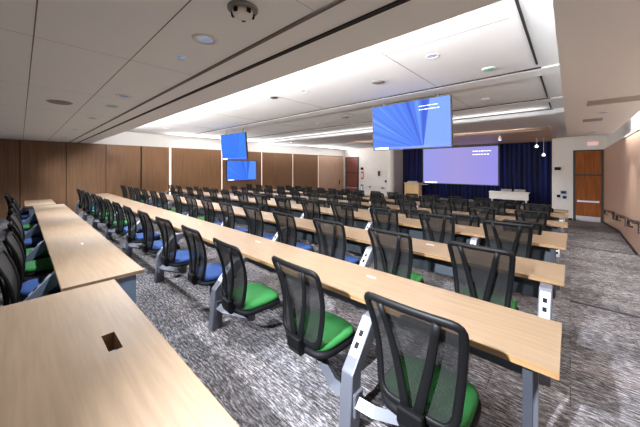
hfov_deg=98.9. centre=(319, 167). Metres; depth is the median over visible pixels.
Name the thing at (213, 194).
chair
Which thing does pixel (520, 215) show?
chair
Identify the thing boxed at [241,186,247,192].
chair
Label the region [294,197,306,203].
chair
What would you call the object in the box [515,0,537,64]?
trim
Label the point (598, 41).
ceiling
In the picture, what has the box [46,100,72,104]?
ceiling speaker
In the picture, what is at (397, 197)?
chair
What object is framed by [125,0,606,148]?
ceiling
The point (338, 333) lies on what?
seat cushion
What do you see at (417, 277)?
seat cushion
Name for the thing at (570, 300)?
trim
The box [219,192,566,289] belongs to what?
table
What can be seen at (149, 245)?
chair
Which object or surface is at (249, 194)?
chair
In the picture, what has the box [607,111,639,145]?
wall
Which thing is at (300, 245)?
seat cushion
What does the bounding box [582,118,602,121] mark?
ceiling vent
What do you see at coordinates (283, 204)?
chair
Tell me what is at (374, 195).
chair
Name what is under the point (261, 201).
chair
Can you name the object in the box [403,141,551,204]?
stage curtain
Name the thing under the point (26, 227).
seat cushion
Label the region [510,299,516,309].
seat cushion
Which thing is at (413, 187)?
podium
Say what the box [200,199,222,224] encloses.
chair
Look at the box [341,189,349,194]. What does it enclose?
chair
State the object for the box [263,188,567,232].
table
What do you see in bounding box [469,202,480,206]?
chair
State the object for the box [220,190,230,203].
chair
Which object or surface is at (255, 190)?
chair
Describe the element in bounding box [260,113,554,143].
trim
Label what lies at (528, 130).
trim
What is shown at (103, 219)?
chair
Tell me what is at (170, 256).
chair
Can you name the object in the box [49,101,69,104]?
grille
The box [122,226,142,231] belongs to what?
seat cushion
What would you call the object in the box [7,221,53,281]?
chair
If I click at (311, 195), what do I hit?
chair
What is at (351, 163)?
door
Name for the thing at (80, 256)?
table
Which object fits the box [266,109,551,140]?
trim
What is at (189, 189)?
chair
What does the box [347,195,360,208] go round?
chair
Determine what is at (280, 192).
chair
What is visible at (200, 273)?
chair
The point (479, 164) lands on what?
projection screen
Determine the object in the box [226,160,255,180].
wall screen
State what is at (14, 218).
chair
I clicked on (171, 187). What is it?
chair
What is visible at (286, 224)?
chair
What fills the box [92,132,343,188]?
wall
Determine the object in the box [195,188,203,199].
chair
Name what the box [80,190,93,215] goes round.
chair
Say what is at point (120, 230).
chair
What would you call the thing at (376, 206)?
chair
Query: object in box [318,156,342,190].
door
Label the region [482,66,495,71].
sensor
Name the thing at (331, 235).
chair
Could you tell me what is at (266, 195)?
chair
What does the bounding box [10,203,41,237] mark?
chair
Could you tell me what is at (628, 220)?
handrail
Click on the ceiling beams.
(558, 119)
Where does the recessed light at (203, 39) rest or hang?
in the ceiling at (118, 28)
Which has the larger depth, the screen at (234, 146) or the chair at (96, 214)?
the screen at (234, 146)
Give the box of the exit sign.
[587,142,598,145]
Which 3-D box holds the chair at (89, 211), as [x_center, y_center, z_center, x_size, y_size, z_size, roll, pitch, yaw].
[-6.767,1.159,8.336,0.701,0.903,0.582,0,0,40]
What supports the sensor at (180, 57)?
attached to the ceiling at (118, 28)
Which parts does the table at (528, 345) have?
modesty panel, leg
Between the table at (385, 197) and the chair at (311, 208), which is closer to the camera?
the chair at (311, 208)
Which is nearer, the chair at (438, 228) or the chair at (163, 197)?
the chair at (438, 228)
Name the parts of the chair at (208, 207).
frame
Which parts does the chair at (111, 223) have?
frame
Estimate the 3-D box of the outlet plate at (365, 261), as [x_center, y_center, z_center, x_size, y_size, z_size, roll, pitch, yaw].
[0.592,1.181,3.603,0.068,0.172,0.159,0,0,42]
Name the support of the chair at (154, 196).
attached to the table at (533, 278)
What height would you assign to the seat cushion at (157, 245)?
0.070 m
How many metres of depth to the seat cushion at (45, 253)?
4.24 m
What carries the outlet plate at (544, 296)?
attached to the table at (533, 278)
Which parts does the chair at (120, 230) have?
frame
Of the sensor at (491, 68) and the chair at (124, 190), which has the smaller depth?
the sensor at (491, 68)
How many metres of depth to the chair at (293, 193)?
10.74 m
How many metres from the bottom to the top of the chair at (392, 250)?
0.903 m
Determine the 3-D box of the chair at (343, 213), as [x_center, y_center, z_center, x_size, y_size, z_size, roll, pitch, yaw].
[0.636,1.159,5.583,0.701,0.903,0.582,0,0,42]
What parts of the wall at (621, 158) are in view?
wood panel, wood panel, wood panel, wood panel, wood panel, wood panel, wood panel, wood panel, wood panel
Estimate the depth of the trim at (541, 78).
5.45 m
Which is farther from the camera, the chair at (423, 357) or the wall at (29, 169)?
the wall at (29, 169)
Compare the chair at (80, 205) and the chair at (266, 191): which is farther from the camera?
the chair at (266, 191)
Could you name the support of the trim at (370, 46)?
attached to the ceiling at (503, 45)
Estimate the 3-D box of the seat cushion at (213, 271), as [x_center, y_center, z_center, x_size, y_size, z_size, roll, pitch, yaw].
[-1.353,1.325,3.499,0.480,0.070,0.461,0,0,44]
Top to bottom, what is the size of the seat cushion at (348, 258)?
0.070 m
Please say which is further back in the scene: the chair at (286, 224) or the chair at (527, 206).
the chair at (527, 206)
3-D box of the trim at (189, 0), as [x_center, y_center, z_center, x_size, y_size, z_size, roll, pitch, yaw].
[-4.601,-1.030,5.157,16.050,0.003,0.007,0,0,42]
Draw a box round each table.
[0,279,238,426]
[9,199,55,231]
[22,204,143,303]
[75,193,561,426]
[134,191,564,386]
[160,189,565,298]
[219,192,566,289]
[228,190,567,232]
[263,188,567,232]
[350,193,568,232]
[489,191,529,202]
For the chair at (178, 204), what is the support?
attached to the table at (533, 278)
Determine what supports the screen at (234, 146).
hanging from the ceiling beams
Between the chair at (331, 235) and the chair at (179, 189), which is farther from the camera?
the chair at (179, 189)
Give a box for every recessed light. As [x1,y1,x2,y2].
[115,94,131,97]
[192,33,217,45]
[425,53,439,58]
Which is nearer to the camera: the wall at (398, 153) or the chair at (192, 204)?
the chair at (192, 204)
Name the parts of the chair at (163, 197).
frame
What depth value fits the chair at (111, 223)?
6.35 m
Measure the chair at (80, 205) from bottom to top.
0.903 m
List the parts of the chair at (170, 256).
frame, swing arm, seat post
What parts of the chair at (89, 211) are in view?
frame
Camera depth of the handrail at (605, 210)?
9.89 m
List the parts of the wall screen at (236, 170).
casing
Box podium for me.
[404,181,428,197]
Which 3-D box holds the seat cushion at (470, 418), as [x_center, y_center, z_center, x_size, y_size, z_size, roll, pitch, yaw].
[0.659,1.325,1.643,0.480,0.070,0.461,0,0,42]
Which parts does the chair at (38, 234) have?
frame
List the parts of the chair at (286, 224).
frame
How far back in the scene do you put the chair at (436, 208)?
7.03 m
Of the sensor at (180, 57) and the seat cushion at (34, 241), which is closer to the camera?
the sensor at (180, 57)
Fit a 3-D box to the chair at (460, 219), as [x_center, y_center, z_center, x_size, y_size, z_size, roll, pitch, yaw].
[2.888,1.349,5.553,0.701,0.903,0.582,0,0,40]
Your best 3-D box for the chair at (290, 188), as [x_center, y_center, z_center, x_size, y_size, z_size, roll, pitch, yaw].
[-1.108,1.349,13.171,0.701,0.903,0.582,0,0,42]
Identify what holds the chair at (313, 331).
attached to the table at (528, 345)
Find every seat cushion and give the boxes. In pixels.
[20,276,59,295]
[22,214,30,217]
[23,223,37,229]
[24,236,43,245]
[25,258,52,272]
[26,248,48,255]
[112,220,128,225]
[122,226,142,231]
[134,232,159,239]
[150,240,178,249]
[172,250,188,262]
[201,263,221,280]
[234,227,247,232]
[240,283,278,309]
[263,233,274,239]
[296,242,312,250]
[316,311,353,350]
[344,254,359,263]
[410,272,422,281]
[460,380,478,426]
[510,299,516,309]
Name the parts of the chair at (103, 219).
frame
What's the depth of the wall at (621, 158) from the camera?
8.40 m
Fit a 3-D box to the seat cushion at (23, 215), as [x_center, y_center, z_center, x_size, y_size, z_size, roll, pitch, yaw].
[-8.115,1.325,7.492,0.480,0.070,0.461,0,0,42]
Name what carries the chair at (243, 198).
attached to the table at (543, 248)
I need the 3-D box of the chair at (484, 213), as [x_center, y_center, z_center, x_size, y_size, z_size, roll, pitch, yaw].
[3.968,1.349,6.522,0.701,0.903,0.582,0,0,40]
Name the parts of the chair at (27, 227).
frame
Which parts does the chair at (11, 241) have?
frame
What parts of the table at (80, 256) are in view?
panel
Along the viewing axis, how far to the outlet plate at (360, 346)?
1.89 m
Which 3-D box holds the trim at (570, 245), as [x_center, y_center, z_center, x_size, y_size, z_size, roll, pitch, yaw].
[6.756,1.972,6.494,1.220,0.036,0.042,0,0,42]
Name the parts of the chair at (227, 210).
frame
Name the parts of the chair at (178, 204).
frame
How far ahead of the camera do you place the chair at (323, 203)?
7.71 m
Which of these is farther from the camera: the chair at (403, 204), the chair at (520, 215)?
the chair at (403, 204)
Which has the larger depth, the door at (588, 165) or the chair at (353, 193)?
the door at (588, 165)
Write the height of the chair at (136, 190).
0.903 m
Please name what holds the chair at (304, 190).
attached to the table at (509, 212)
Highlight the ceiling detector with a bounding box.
[227,0,257,21]
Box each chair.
[0,248,19,305]
[2,231,60,300]
[4,194,30,220]
[5,192,28,215]
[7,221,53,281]
[8,213,49,259]
[9,208,43,248]
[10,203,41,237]
[11,197,37,223]
[11,200,37,230]
[76,188,93,208]
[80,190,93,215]
[84,191,106,219]
[90,193,114,223]
[97,195,125,228]
[103,198,128,233]
[112,201,142,234]
[120,185,135,200]
[122,205,160,248]
[127,186,143,202]
[133,187,152,204]
[137,210,179,253]
[141,189,161,206]
[149,190,171,209]
[155,216,188,273]
[159,192,175,212]
[168,185,174,194]
[172,194,187,215]
[176,185,182,196]
[181,224,221,302]
[185,196,204,220]
[186,186,193,196]
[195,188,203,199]
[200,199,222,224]
[208,189,217,202]
[213,237,279,320]
[219,202,247,232]
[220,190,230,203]
[231,186,237,193]
[236,192,248,207]
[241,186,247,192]
[243,206,274,239]
[245,192,253,197]
[246,184,252,190]
[252,187,259,194]
[254,194,267,211]
[256,184,262,191]
[260,193,269,199]
[263,188,272,197]
[265,185,272,192]
[272,211,313,251]
[272,255,354,396]
[274,196,290,213]
[277,189,285,196]
[288,187,296,194]
[290,191,299,200]
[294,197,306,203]
[300,199,320,219]
[301,188,310,195]
[307,192,318,200]
[313,218,359,264]
[315,199,329,207]
[316,189,325,197]
[325,194,337,204]
[331,203,353,226]
[332,190,342,199]
[339,202,357,211]
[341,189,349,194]
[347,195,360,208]
[350,191,362,201]
[353,291,480,426]
[368,227,423,282]
[369,207,397,231]
[370,192,383,197]
[370,197,385,205]
[370,205,389,208]
[387,192,397,198]
[393,194,407,204]
[398,200,416,213]
[404,209,429,219]
[406,193,417,200]
[418,212,454,243]
[419,196,435,208]
[430,202,451,214]
[436,199,448,203]
[447,241,518,310]
[448,196,463,198]
[448,198,468,211]
[448,213,479,226]
[468,206,494,222]
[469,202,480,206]
[474,198,489,206]
[482,200,505,215]
[482,220,532,258]
[502,200,520,209]
[502,219,542,234]
[506,204,514,209]
[514,189,524,203]
[514,210,547,230]
[523,203,550,219]
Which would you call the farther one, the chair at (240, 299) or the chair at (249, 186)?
the chair at (249, 186)
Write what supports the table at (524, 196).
on the floor at (442, 198)
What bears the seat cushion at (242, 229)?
on the chair at (227, 210)
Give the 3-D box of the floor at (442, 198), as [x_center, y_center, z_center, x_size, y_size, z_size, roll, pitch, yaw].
[9.753,2.580,18.801,9.450,0.780,1.880,0,0,42]
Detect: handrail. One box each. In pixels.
[604,209,615,219]
[616,214,627,225]
[627,219,639,233]
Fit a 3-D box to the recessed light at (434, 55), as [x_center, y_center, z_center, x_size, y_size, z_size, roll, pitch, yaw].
[1.657,-1.645,4.039,0.196,0.010,0.196,0,0,42]
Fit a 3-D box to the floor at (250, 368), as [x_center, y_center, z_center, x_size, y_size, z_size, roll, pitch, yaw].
[1.200,2.470,11.362,16.850,1.400,25.000,0,0,42]
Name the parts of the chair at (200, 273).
frame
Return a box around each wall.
[0,139,342,217]
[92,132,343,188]
[344,135,606,222]
[395,149,402,193]
[604,129,639,254]
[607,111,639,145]
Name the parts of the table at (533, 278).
modesty panel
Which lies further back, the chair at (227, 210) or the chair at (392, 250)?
the chair at (227, 210)
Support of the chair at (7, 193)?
attached to the table at (29, 204)
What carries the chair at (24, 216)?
attached to the table at (29, 204)
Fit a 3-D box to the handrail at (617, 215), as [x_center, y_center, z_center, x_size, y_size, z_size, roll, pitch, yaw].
[9.155,1.561,8.290,0.122,0.409,2.070,0,0,42]
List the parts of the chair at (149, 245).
frame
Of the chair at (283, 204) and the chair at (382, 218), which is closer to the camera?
the chair at (382, 218)
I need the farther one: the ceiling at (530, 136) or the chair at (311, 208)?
the ceiling at (530, 136)
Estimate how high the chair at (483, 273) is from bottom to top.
0.903 m
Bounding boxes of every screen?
[221,128,247,159]
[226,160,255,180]
[372,92,452,150]
[422,143,500,185]
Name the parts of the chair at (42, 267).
frame, swing arm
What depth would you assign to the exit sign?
13.80 m
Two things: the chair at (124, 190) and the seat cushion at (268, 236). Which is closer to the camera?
the seat cushion at (268, 236)
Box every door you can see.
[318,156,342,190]
[345,157,358,190]
[573,149,603,222]
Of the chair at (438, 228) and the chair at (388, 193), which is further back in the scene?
the chair at (388, 193)
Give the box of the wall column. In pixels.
[388,150,394,191]
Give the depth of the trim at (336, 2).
2.33 m
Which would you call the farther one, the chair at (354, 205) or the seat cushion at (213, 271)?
the chair at (354, 205)
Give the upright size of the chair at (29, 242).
0.903 m
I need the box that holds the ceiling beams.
[189,64,565,145]
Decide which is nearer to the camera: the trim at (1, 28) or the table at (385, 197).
the trim at (1, 28)
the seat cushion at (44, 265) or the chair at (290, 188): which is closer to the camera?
the seat cushion at (44, 265)
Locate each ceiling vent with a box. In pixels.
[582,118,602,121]
[587,95,639,105]
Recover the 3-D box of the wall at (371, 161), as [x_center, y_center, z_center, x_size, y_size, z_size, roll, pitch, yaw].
[8.213,0.570,19.042,16.250,4.800,0.200,0,0,42]
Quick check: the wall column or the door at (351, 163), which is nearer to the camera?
the wall column
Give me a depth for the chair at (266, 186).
14.22 m
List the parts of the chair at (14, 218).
frame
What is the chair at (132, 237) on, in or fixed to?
attached to the table at (528, 345)
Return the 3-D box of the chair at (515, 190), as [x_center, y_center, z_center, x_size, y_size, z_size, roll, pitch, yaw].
[12.192,1.760,16.763,0.560,0.860,0.500,0,0,42]
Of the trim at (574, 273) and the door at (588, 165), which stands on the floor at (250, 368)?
the trim at (574, 273)
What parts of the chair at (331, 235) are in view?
frame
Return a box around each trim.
[1,28,180,72]
[23,0,37,134]
[65,0,190,123]
[69,0,345,142]
[77,0,409,142]
[145,18,507,129]
[192,67,540,134]
[249,98,549,137]
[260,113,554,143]
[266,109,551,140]
[345,130,541,144]
[370,46,436,86]
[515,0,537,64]
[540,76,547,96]
[570,245,639,255]
[570,300,639,317]
[574,273,639,285]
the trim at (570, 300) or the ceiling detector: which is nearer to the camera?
the ceiling detector
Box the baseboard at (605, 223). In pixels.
[604,222,638,254]
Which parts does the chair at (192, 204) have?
frame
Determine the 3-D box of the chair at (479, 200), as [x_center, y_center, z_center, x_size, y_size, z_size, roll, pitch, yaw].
[6.295,1.579,10.419,0.701,0.903,0.582,0,0,44]
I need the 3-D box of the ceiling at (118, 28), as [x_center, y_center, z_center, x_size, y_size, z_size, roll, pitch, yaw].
[-5.441,-1.340,4.088,16.250,0.620,5.300,0,0,42]
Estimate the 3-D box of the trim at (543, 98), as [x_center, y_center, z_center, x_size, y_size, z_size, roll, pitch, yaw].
[0.356,-1.641,11.030,13.650,0.021,0.030,0,0,42]
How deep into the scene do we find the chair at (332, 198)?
9.48 m
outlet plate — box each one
[349,320,369,358]
[360,250,369,265]
[539,291,549,318]
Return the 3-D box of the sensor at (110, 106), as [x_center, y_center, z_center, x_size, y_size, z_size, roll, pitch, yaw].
[-3.441,-1.018,4.537,0.180,0.024,0.180,0,0,42]
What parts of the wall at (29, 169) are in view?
wood panel, wood panel, wood panel, wood panel, wood panel, wood panel, wood panel, wood panel, wood panel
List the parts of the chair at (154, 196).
frame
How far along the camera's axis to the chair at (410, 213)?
5.98 m
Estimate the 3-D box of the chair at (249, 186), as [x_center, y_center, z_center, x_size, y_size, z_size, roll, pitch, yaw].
[-3.810,1.349,15.639,0.701,0.903,0.582,0,0,42]
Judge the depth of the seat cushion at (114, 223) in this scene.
6.43 m
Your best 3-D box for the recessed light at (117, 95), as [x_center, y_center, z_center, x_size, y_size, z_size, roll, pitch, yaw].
[-2.804,-1.025,3.914,0.196,0.010,0.196,0,0,42]
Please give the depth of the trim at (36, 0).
2.33 m
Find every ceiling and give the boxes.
[0,0,501,142]
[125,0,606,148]
[349,127,554,145]
[553,0,639,148]
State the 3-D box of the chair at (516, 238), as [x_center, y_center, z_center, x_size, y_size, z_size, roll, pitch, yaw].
[2.561,1.159,3.829,0.701,0.903,0.582,0,0,43]
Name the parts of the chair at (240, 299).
pivot plate, frame, swing arm, seat post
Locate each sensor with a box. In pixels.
[105,105,118,107]
[177,55,185,59]
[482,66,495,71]
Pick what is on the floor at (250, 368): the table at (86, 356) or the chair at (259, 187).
the table at (86, 356)
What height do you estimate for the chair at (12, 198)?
0.903 m
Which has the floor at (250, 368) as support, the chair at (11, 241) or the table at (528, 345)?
the table at (528, 345)
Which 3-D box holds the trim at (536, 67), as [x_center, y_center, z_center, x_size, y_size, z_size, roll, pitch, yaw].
[-1.433,-1.641,9.071,13.650,0.021,0.035,0,0,42]
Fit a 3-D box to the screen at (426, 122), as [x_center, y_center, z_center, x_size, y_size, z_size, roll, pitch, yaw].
[2.026,-1.021,6.252,1.860,1.179,0.150,0,0,42]
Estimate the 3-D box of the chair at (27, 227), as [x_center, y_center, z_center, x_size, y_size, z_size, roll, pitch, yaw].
[-6.577,1.159,6.227,0.701,0.903,0.582,0,0,41]
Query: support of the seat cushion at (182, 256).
on the chair at (170, 256)
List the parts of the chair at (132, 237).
frame, swing arm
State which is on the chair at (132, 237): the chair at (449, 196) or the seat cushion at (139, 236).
the seat cushion at (139, 236)
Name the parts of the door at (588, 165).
transom panel, kick plate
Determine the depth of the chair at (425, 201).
8.77 m
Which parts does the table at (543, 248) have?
modesty panel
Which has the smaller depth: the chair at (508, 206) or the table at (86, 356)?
the table at (86, 356)
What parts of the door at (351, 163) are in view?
transom panel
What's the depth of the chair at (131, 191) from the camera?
10.53 m
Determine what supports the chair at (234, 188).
attached to the table at (551, 226)
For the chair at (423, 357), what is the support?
attached to the table at (528, 345)
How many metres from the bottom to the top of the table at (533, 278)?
0.742 m
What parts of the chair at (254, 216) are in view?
frame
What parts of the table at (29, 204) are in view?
panel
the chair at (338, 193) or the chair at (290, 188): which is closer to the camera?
the chair at (338, 193)
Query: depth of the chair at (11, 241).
2.97 m
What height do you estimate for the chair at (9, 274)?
0.903 m
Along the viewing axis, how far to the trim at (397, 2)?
2.33 m
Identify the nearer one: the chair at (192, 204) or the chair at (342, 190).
the chair at (192, 204)
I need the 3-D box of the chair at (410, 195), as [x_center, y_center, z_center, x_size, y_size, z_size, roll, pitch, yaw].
[4.165,1.579,12.380,0.701,0.903,0.582,0,0,40]
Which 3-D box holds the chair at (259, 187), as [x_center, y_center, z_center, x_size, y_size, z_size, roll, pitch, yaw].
[-3.234,1.349,15.127,0.701,0.903,0.582,0,0,41]
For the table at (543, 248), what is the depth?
5.18 m
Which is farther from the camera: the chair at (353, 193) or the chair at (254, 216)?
the chair at (353, 193)
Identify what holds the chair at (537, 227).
attached to the table at (544, 233)
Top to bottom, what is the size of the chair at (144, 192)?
0.903 m
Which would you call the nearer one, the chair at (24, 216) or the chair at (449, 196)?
the chair at (24, 216)
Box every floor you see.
[0,204,639,426]
[439,197,551,207]
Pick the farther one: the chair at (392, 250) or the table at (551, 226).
the table at (551, 226)
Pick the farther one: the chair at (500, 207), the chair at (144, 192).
the chair at (144, 192)
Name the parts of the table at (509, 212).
modesty panel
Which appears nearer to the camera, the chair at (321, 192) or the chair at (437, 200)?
the chair at (437, 200)
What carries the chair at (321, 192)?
attached to the table at (509, 212)
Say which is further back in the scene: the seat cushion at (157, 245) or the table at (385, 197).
the table at (385, 197)
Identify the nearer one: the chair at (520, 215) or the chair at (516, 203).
the chair at (520, 215)
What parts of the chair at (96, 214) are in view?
frame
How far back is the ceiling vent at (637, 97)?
4.13 m
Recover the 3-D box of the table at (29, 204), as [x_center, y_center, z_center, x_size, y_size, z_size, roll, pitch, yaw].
[-8.528,1.399,8.126,1.853,0.742,0.899,0,0,42]
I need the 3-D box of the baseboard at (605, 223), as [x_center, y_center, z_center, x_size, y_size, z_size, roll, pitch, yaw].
[6.365,2.210,5.157,0.015,1.060,22.800,0,0,42]
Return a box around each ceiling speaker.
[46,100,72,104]
[372,80,383,83]
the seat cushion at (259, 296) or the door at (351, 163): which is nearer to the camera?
the seat cushion at (259, 296)
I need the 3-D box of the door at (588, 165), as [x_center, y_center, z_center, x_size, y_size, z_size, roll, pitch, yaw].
[13.600,0.905,13.907,1.110,3.650,0.120,0,0,42]
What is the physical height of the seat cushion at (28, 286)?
0.070 m
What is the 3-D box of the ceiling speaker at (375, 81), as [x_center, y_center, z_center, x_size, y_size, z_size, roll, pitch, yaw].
[1.113,-1.638,5.253,0.240,0.024,0.240,0,0,42]
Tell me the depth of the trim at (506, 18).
4.16 m
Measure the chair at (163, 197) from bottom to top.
0.903 m

